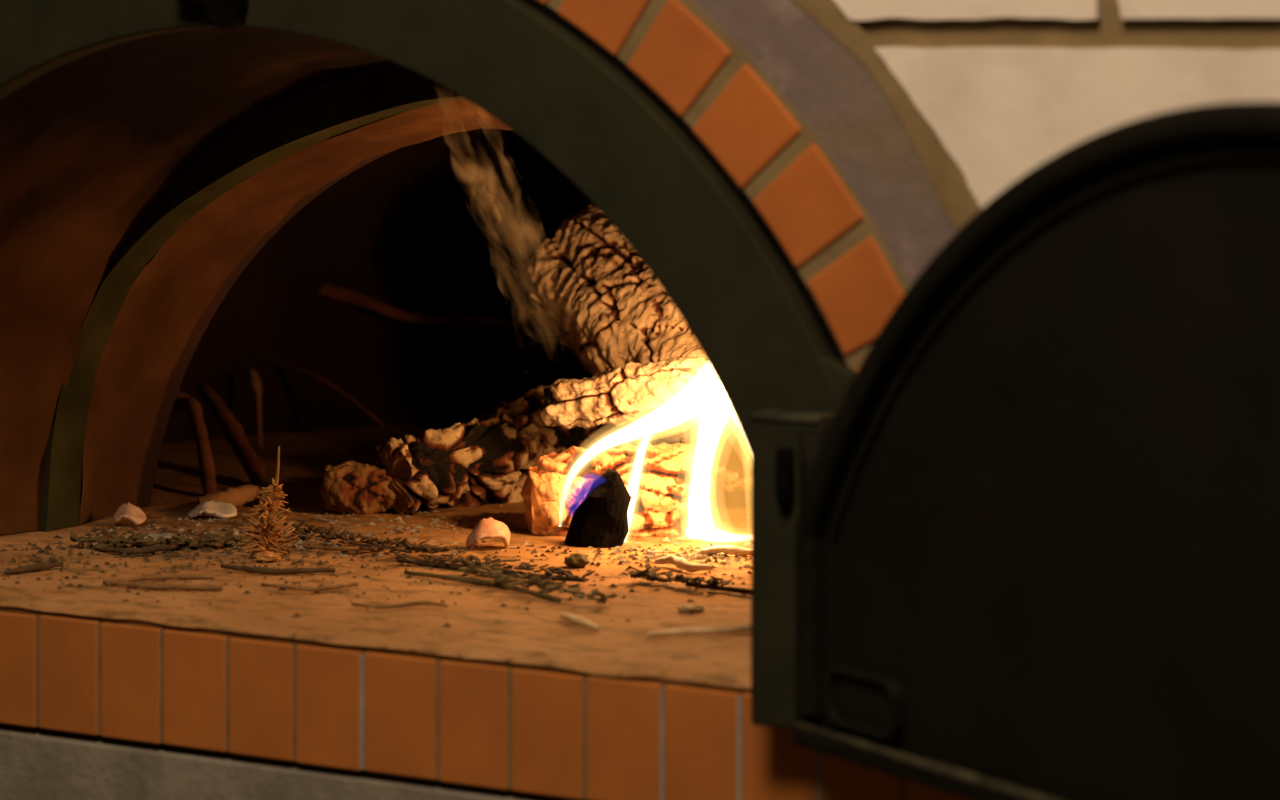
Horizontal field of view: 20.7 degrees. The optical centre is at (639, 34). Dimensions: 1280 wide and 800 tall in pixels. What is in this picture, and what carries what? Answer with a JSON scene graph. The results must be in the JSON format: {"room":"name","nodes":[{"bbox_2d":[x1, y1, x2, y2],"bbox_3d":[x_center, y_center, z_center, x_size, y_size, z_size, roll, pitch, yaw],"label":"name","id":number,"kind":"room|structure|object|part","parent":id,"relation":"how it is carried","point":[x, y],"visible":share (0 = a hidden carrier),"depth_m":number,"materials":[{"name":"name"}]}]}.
{"room":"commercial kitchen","nodes":[
{"label":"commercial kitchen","id":0,"kind":"room"},
{"bbox_2d":[834,0,1279,208],"bbox_3d":[-0.021,-0.227,2.663,4.500,1.604,0.094,0,0,31],"label":"wall","id":1,"kind":"structure","parent":0,"point":[1006,87],"depth_m":2.42,"materials":[{"name":"brick"}]},
{"bbox_3d":[-0.878,1.471,1.144,5.200,0.040,3.400,0,0,31],"label":"floor","id":2,"kind":"structure","parent":0,"visible":0},
{"bbox_2d":[0,0,1279,799],"bbox_3d":[0.311,0.557,3.212,4.500,1.787,2.431,0,0,31],"label":"oven","id":3,"kind":"object","parent":2,"relation":"on","point":[1009,517],"visible":0.86,"depth_m":2.61,"materials":[{"name":"concrete"}]},
{"bbox_2d":[4,561,63,574],"bbox_3d":[-0.533,0.468,3.076,0.008,0.007,0.066,0,0,37],"label":"twig","id":4,"kind":"object","parent":3,"relation":"on","point":[38,566],"visible":1,"depth_m":3.07,"materials":[{"name":"brown wood"}]},
{"bbox_2d":[114,502,145,524],"bbox_3d":[-0.491,0.461,3.370,0.031,0.021,0.025,0,0,5],"label":"flake","id":5,"kind":"object","parent":3,"relation":"on","point":[130,512],"visible":1,"depth_m":3.37,"materials":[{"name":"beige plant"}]},
{"bbox_2d":[93,542,188,554],"bbox_3d":[-0.445,0.467,3.193,0.100,0.008,0.049,0,0,-19],"label":"twig","id":6,"kind":"object","parent":3,"relation":"on","point":[151,549],"visible":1,"depth_m":3.18,"materials":[{"name":"brown wood"}]},
{"bbox_2d":[70,531,246,547],"bbox_3d":[-0.443,0.462,3.208,0.163,0.012,0.052,0,0,3],"label":"dried leaves","id":7,"kind":"object","parent":3,"relation":"on","point":[135,540],"visible":1,"depth_m":3.20,"materials":[{"name":"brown plant"}]},
{"bbox_2d":[103,575,222,590],"bbox_3d":[-0.408,0.468,2.990,0.101,0.006,0.065,0,0,-9],"label":"twig","id":8,"kind":"object","parent":3,"relation":"on","point":[126,582],"visible":1,"depth_m":2.98,"materials":[{"name":"brown wood"}]},
{"bbox_2d":[137,533,192,544],"bbox_3d":[-0.442,0.466,3.233,0.058,0.010,0.025,0,0,-13],"label":"flake","id":9,"kind":"object","parent":3,"relation":"on","point":[155,536],"visible":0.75,"depth_m":3.23,"materials":[{"name":"grey"}]},
{"bbox_2d":[173,390,216,494],"bbox_3d":[-0.468,0.428,3.670,0.048,0.120,0.233,0,0,-26],"label":"stick","id":10,"kind":"object","parent":3,"relation":"on","point":[183,402],"visible":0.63,"depth_m":3.65,"materials":[{"name":"brown wood"}]},
{"bbox_2d":[187,500,236,518],"bbox_3d":[-0.417,0.463,3.413,0.048,0.015,0.038,0,0,31],"label":"bark curl","id":11,"kind":"object","parent":3,"relation":"on","point":[219,509],"visible":1,"depth_m":3.41,"materials":[{"name":"white wood"}]},
{"bbox_2d":[197,484,261,507],"bbox_3d":[-0.404,0.460,3.468,0.030,0.025,0.080,0,0,43],"label":"stick","id":12,"kind":"object","parent":3,"relation":"on","point":[238,496],"visible":0.73,"depth_m":3.46,"materials":[{"name":"brown wood"}]},
{"bbox_2d":[197,382,271,488],"bbox_3d":[-0.431,0.436,3.749,0.022,0.100,0.320,0,0,-20],"label":"stick","id":13,"kind":"object","parent":3,"relation":"on","point":[232,430],"visible":0.91,"depth_m":3.75,"materials":[{"name":"brown wood"}]},
{"bbox_2d":[249,369,262,446],"bbox_3d":[-0.436,0.454,4.024,0.014,0.138,0.041,0,0,-27],"label":"stick","id":14,"kind":"object","parent":3,"relation":"on","point":[256,385],"visible":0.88,"depth_m":4.03,"materials":[{"name":"brown wood"}]},
{"bbox_2d":[252,551,280,560],"bbox_3d":[-0.334,0.468,3.139,0.028,0.009,0.022,0,0,31],"label":"flake","id":15,"kind":"object","parent":3,"relation":"on","point":[265,555],"visible":1,"depth_m":3.13,"materials":[{"name":"beige wood"}]},
{"bbox_2d":[238,446,297,554],"bbox_3d":[-0.339,0.423,3.163,0.056,0.098,0.057,0,0,31],"label":"sprig","id":16,"kind":"object","parent":3,"relation":"on","point":[266,531],"visible":1,"depth_m":3.17,"materials":[{"name":"brown plant"}]},
{"bbox_3d":[-0.334,0.422,3.173,0.009,0.098,0.023,0,0,31],"label":"stem","id":17,"kind":"part","parent":16,"relation":"part of","materials":[{"name":"brown plant"}]},
{"bbox_2d":[220,564,334,574],"bbox_3d":[-0.321,0.468,3.067,0.106,0.007,0.027,0,0,13],"label":"twig","id":18,"kind":"object","parent":3,"relation":"on","point":[262,570],"visible":1,"depth_m":3.06,"materials":[{"name":"brown wood"}]},
{"bbox_2d":[261,582,358,591],"bbox_3d":[-0.282,0.468,2.972,0.084,0.005,0.035,0,0,0],"label":"twig","id":19,"kind":"object","parent":3,"relation":"on","point":[338,586],"visible":1,"depth_m":2.96,"materials":[{"name":"brown wood"}]},
{"bbox_2d":[270,359,402,440],"bbox_3d":[-0.368,0.424,4.037,0.028,0.111,0.448,0,0,-41],"label":"stick","id":20,"kind":"object","parent":3,"relation":"on","point":[300,370],"visible":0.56,"depth_m":4.02,"materials":[{"name":"brown wood"}]},
{"bbox_2d":[299,544,397,550],"bbox_3d":[-0.266,0.468,3.196,0.092,0.006,0.037,0,0,-4],"label":"twig","id":21,"kind":"object","parent":3,"relation":"on","point":[333,548],"visible":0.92,"depth_m":3.19,"materials":[{"name":"brown wood"}]},
{"bbox_2d":[320,460,398,514],"bbox_3d":[-0.265,0.450,3.459,0.103,0.057,0.053,0,0,-4],"label":"chunk","id":22,"kind":"object","parent":3,"relation":"on","point":[350,487],"visible":0.84,"depth_m":3.44,"materials":[{"name":"brown wood"}]},
{"bbox_2d":[291,521,451,556],"bbox_3d":[-0.254,0.463,3.209,0.054,0.011,0.230,0,0,-45],"label":"dried leaves","id":23,"kind":"object","parent":3,"relation":"on","point":[407,547],"visible":0.99,"depth_m":3.19,"materials":[{"name":"brown plant"}]},
{"bbox_2d":[0,517,750,626],"bbox_3d":[-0.213,0.469,3.104,0.770,0.005,0.547,0,0,31],"label":"debris","id":24,"kind":"object","parent":3,"relation":"on","point":[167,555],"visible":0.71,"depth_m":3.17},
{"bbox_2d":[351,601,448,609],"bbox_3d":[-0.198,0.468,2.874,0.081,0.004,0.023,0,0,-1],"label":"twig","id":25,"kind":"object","parent":3,"relation":"on","point":[409,603],"visible":1,"depth_m":2.87,"materials":[{"name":"brown wood"}]},
{"bbox_2d":[85,496,750,572],"bbox_3d":[-0.184,0.469,3.323,0.679,0.004,0.507,0,0,1],"label":"ash","id":26,"kind":"object","parent":3,"relation":"on","point":[728,560],"visible":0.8,"depth_m":3.26},
{"bbox_3d":[-0.328,0.197,2.793,1.159,0.577,0.037,0,0,31],"label":"iron frame","id":27,"kind":"part","parent":3,"relation":"part of","materials":[{"name":"black metal"}]},
{"bbox_2d":[319,283,545,332],"bbox_3d":[-0.292,0.310,4.103,0.445,0.070,0.025,0,0,25],"label":"stick","id":28,"kind":"object","parent":3,"relation":"on","point":[341,294],"visible":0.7,"depth_m":4.09,"materials":[{"name":"brown wood"}]},
{"bbox_2d":[404,570,561,601],"bbox_3d":[-0.131,0.468,2.983,0.016,0.006,0.206,0,0,-43],"label":"twig","id":29,"kind":"object","parent":3,"relation":"on","point":[470,580],"visible":1,"depth_m":2.99,"materials":[{"name":"brown wood"}]},
{"bbox_2d":[466,517,509,547],"bbox_3d":[-0.138,0.457,3.213,0.041,0.027,0.027,0,0,-9],"label":"bark curl","id":30,"kind":"object","parent":3,"relation":"on","point":[490,528],"visible":1,"depth_m":3.21,"materials":[{"name":"beige wood"}]},
{"bbox_2d":[397,558,585,581],"bbox_3d":[-0.120,0.467,3.083,0.204,0.008,0.065,0,0,39],"label":"twig","id":31,"kind":"object","parent":3,"relation":"on","point":[429,563],"visible":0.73,"depth_m":3.08,"materials":[{"name":"brown wood"}]},
{"bbox_2d":[394,552,594,581],"bbox_3d":[-0.124,0.463,3.063,0.215,0.010,0.046,0,0,34],"label":"dried leaves","id":32,"kind":"object","parent":3,"relation":"on","point":[523,565],"visible":0.98,"depth_m":3.06,"materials":[{"name":"brown plant"}]},
{"bbox_2d":[376,385,672,514],"bbox_3d":[-0.113,0.421,3.559,0.361,0.161,0.149,0,0,-44],"label":"log","id":33,"kind":"object","parent":3,"relation":"on","point":[486,460],"visible":0.56,"depth_m":3.49,"materials":[{"name":"brown wood"}]},
{"bbox_2d":[458,558,615,603],"bbox_3d":[-0.092,0.462,2.965,0.045,0.011,0.225,0,0,-32],"label":"dried leaves","id":34,"kind":"object","parent":3,"relation":"on","point":[481,568],"visible":1,"depth_m":2.96,"materials":[{"name":"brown plant"}]},
{"bbox_2d":[564,553,589,567],"bbox_3d":[-0.056,0.466,3.104,0.021,0.014,0.022,0,0,-26],"label":"crumb","id":35,"kind":"object","parent":3,"relation":"on","point":[576,560],"visible":1,"depth_m":3.10,"materials":[{"name":"beige stone"}]},
{"bbox_2d":[560,613,599,629],"bbox_3d":[-0.049,0.468,2.798,0.008,0.008,0.069,0,0,-25],"label":"wood sliver","id":36,"kind":"object","parent":3,"relation":"on","point":[576,619],"visible":1,"depth_m":2.79,"materials":[{"name":"wood"}]},
{"bbox_2d":[564,470,630,547],"bbox_3d":[-0.040,0.436,3.237,0.066,0.071,0.043,0,0,31],"label":"lump","id":37,"kind":"object","parent":3,"relation":"on","point":[601,519],"visible":1,"depth_m":3.22,"materials":[{"name":"black stone"}]},
{"bbox_2d":[520,442,716,536],"bbox_3d":[-0.020,0.439,3.331,0.186,0.102,0.099,0,0,0],"label":"log","id":38,"kind":"object","parent":3,"relation":"on","point":[670,487],"visible":0.73,"depth_m":3.30,"materials":[{"name":"wood"}]},
{"bbox_2d":[541,356,734,428],"bbox_3d":[0.031,0.340,3.364,0.281,0.089,0.071,0,0,31],"label":"log","id":39,"kind":"object","parent":38,"relation":"on","point":[678,390],"visible":0.7,"depth_m":3.35,"materials":[{"name":"wood"}]},
{"bbox_2d":[523,205,750,491],"bbox_3d":[0.043,0.313,3.572,0.222,0.277,0.394,0,0,-28],"label":"log","id":40,"kind":"object","parent":3,"relation":"on","point":[586,286],"visible":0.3,"depth_m":3.52,"materials":[{"name":"brown wood"}]},
{"bbox_2d":[622,563,731,586],"bbox_3d":[0.028,0.463,2.990,0.046,0.011,0.104,0,0,-43],"label":"dried leaves","id":41,"kind":"object","parent":3,"relation":"on","point":[647,574],"visible":1,"depth_m":2.98,"materials":[{"name":"brown plant"}]},
{"bbox_2d":[654,555,712,572],"bbox_3d":[0.035,0.466,3.087,0.060,0.012,0.022,0,0,36],"label":"cheese shaving","id":42,"kind":"object","parent":3,"relation":"on","point":[679,562],"visible":1,"depth_m":3.08,"materials":[{"name":"food"}]},
{"bbox_2d":[677,605,704,611],"bbox_3d":[0.041,0.469,2.862,0.023,0.007,0.013,0,0,5],"label":"chip","id":43,"kind":"object","parent":3,"relation":"on","point":[683,608],"visible":1,"depth_m":2.86,"materials":[{"name":"wood"}]},
{"bbox_2d":[647,624,750,635],"bbox_3d":[0.067,0.467,2.757,0.125,0.007,0.022,0,0,-25],"label":"straw","id":44,"kind":"object","parent":3,"relation":"on","point":[745,627],"visible":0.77,"depth_m":2.75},
{"bbox_2d":[691,583,750,594],"bbox_3d":[0.087,0.468,2.945,0.124,0.006,0.007,0,0,43],"label":"twig","id":45,"kind":"object","parent":3,"relation":"on","point":[701,585],"visible":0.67,"depth_m":2.96,"materials":[{"name":"brown wood"}]},
{"bbox_2d":[700,545,750,555],"bbox_3d":[0.089,0.466,3.169,0.067,0.010,0.026,0,0,-11],"label":"cheese shaving","id":46,"kind":"object","parent":3,"relation":"on","point":[727,549],"visible":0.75,"depth_m":3.16,"materials":[{"name":"food"}]},
{"bbox_3d":[0.156,0.456,2.392,0.010,0.038,0.078,0,0,-31],"label":"hinge plate","id":47,"kind":"part","parent":3,"relation":"part of","materials":[{"name":"black metal"}]},
{"bbox_3d":[0.375,0.267,2.044,0.867,0.451,0.469,0,0,31],"label":"door plate","id":48,"kind":"part","parent":3,"relation":"part of","materials":[{"name":"black metal"}]}
]}

